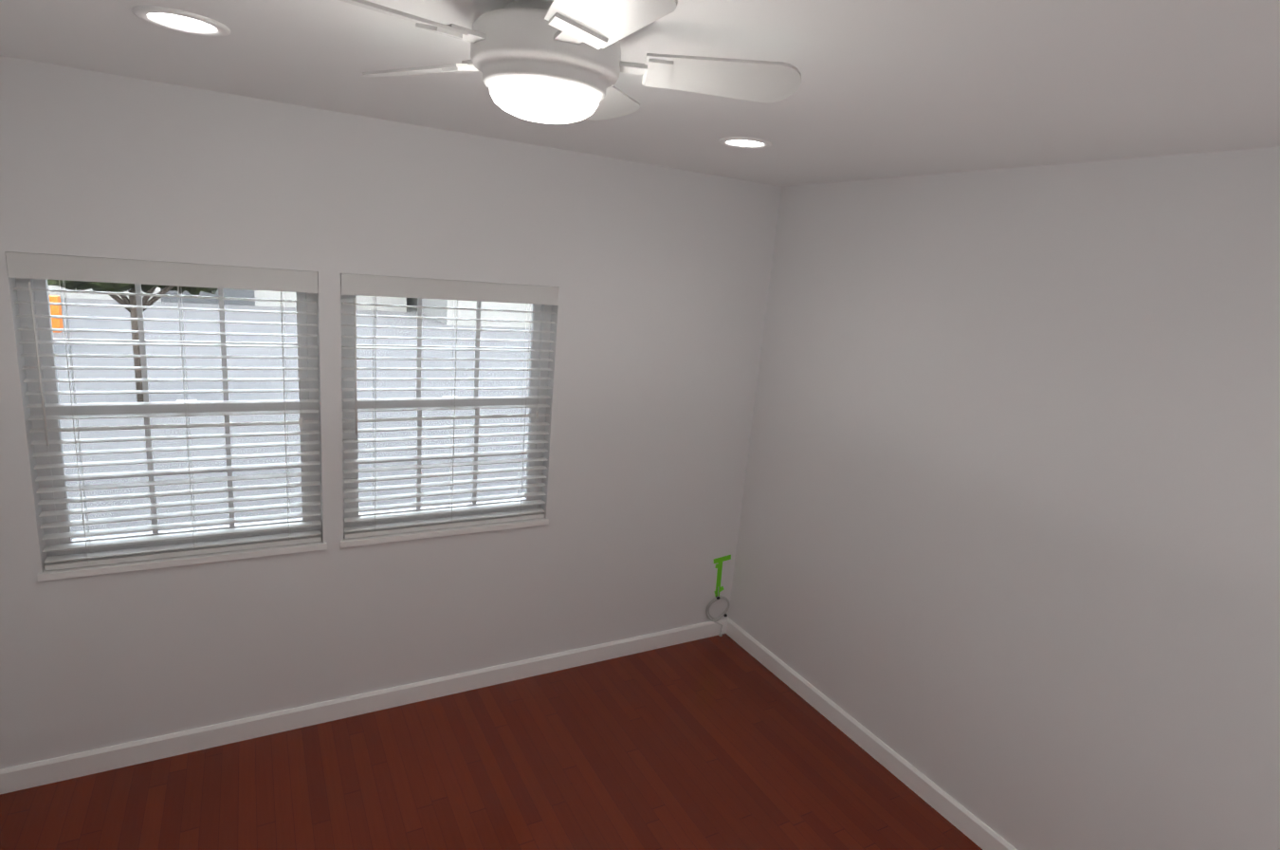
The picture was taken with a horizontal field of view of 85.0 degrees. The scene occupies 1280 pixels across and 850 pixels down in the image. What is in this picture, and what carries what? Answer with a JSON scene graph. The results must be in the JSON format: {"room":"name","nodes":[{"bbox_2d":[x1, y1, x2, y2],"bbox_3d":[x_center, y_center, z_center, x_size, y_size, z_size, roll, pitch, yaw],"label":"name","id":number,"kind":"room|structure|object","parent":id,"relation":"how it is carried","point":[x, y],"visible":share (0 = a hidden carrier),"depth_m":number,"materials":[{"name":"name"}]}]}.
{"room":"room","nodes":[
{"label":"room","id":0,"kind":"room"},
{"bbox_2d":[0,54,781,768],"bbox_3d":[-0.844,0.043,3.009,3.504,2.440,0.140,-2,15,-29],"label":"wall","id":1,"kind":"structure","parent":0,"point":[656,275],"depth_m":2.80,"materials":[{"name":"paint"}]},
{"bbox_2d":[15,277,321,556],"bbox_3d":[-1.660,-0.053,2.562,0.875,1.070,0.069,-2,15,-29],"label":"window","id":2,"kind":"structure","parent":1,"relation":"in","point":[39,309],"depth_m":2.52,"materials":[{"name":"white plastic"}]},
{"bbox_2d":[5,251,321,570],"bbox_3d":[-1.622,-0.037,2.493,0.871,1.063,0.066,-2,15,-29],"label":"window blind","id":3,"kind":"object","parent":2,"relation":"attached to","point":[45,266],"visible":0.92,"depth_m":2.46,"materials":[{"name":"white plastic"}]},
{"bbox_2d":[36,537,327,581],"bbox_3d":[-1.671,0.494,2.621,0.899,0.024,0.087,-2,15,-29],"label":"window sill","id":4,"kind":"structure","parent":1,"relation":"attached to","point":[74,572],"depth_m":2.56,"materials":[{"name":"white wood"}]},
{"bbox_2d":[0,617,731,793],"bbox_3d":[-0.920,1.205,3.186,3.180,0.092,0.040,-2,15,-29],"label":"baseboard","id":5,"kind":"structure","parent":1,"relation":"attached to","point":[20,777],"depth_m":2.95,"materials":[{"name":"white wood"}]},
{"bbox_2d":[340,517,548,547],"bbox_3d":[-0.840,0.460,3.083,0.901,0.024,0.087,-2,15,-29],"label":"window sill","id":6,"kind":"structure","parent":1,"relation":"attached to","point":[390,538],"depth_m":3.03,"materials":[{"name":"white wood"}]},
{"bbox_2d":[340,286,551,530],"bbox_3d":[-0.829,-0.087,3.023,0.877,1.070,0.069,-2,15,-29],"label":"window","id":7,"kind":"structure","parent":1,"relation":"in","point":[347,320],"depth_m":3.02,"materials":[{"name":"white plastic"}]},
{"bbox_2d":[340,273,559,538],"bbox_3d":[-0.791,-0.071,2.954,0.873,1.063,0.066,-2,15,-29],"label":"window blind","id":8,"kind":"object","parent":7,"relation":"attached to","point":[373,285],"visible":0.96,"depth_m":2.93,"materials":[{"name":"white plastic"}]},
{"bbox_2d":[0,633,982,849],"bbox_3d":[-0.055,1.730,1.711,3.504,0.120,3.890,-2,15,-29],"label":"floor","id":9,"kind":"structure","parent":0,"point":[724,741],"depth_m":2.73,"materials":[{"name":"brown wood"}]},
{"bbox_2d":[705,554,731,636],"bbox_3d":[0.443,0.959,3.891,0.158,0.482,0.033,-2,15,-29],"label":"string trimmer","id":10,"kind":"object","parent":9,"relation":"on","point":[719,566],"visible":1,"depth_m":3.88,"materials":[{"name":"green plastic"}]},
{"bbox_2d":[0,0,1279,185],"bbox_3d":[0.162,-0.755,1.137,3.504,0.120,3.890,-2,15,-29],"label":"ceiling","id":11,"kind":"structure","parent":0,"point":[901,87],"depth_m":1.61,"materials":[{"name":"paint"}]},
{"bbox_2d":[131,5,230,36],"bbox_3d":[-1.002,-0.882,1.530,0.180,0.007,0.180,-2,15,-29],"label":"recessed light","id":12,"kind":"object","parent":11,"relation":"in","point":[181,21],"visible":1,"depth_m":1.52,"materials":[{"name":"white"}]},
{"bbox_2d":[339,0,801,124],"bbox_3d":[-0.179,-0.665,1.291,0.929,0.182,0.920,-2,15,-29],"label":"ceiling fan","id":13,"kind":"object","parent":11,"relation":"hanging from","point":[557,62],"visible":1,"depth_m":1.24,"materials":[{"name":"white"}]},
{"bbox_2d":[718,136,771,148],"bbox_3d":[0.357,-0.958,2.374,0.180,0.007,0.180,-2,15,-29],"label":"recessed light","id":14,"kind":"object","parent":11,"relation":"in","point":[744,142],"visible":1,"depth_m":2.37,"materials":[{"name":"white"}]},
{"bbox_2d":[728,146,1279,849],"bbox_3d":[1.557,0.444,2.180,0.140,2.440,3.750,-2,15,-29],"label":"wall","id":15,"kind":"structure","parent":0,"point":[1007,561],"depth_m":2.37,"materials":[{"name":"paint"}]},
{"bbox_2d":[728,621,1017,849],"bbox_3d":[1.356,1.570,2.466,0.014,0.092,3.610,-2,15,-29],"label":"baseboard","id":16,"kind":"structure","parent":15,"relation":"attached to","point":[971,826],"depth_m":3.02,"materials":[{"name":"white wood"}]},
{"label":"outside","id":17,"kind":"structure","parent":0,"visible":0},
{"bbox_2d":[53,297,530,538],"bbox_3d":[-27.971,-6.154,27.488,100.000,0.200,69.560,-2,15,-29],"label":"ground","id":18,"kind":"structure","parent":17,"point":[212,350],"depth_m":10.52,"materials":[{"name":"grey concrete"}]},
{"bbox_2d":[49,294,63,332],"bbox_3d":[-12.465,-2.355,14.777,0.300,0.750,0.300,-2,15,-29],"label":"cone","id":19,"kind":"object","parent":18,"relation":"on","point":[55,322],"depth_m":14.72,"materials":[{"name":"orange"}]},
{"bbox_2d":[47,279,218,402],"bbox_3d":[-6.378,-1.323,8.886,1.891,2.421,1.145,-2,15,-29],"label":"tree","id":20,"kind":"object","parent":18,"relation":"on","point":[94,286],"depth_m":8.79,"materials":[{"name":"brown plant"}]},
{"bbox_2d":[47,284,532,328],"bbox_3d":[-17.555,-5.067,18.799,50.300,3.350,19.340,-2,15,-29],"label":"buildings","id":21,"kind":"structure","parent":18,"relation":"on","point":[286,295],"depth_m":23.25,"materials":[{"name":"grey"}]}
]}

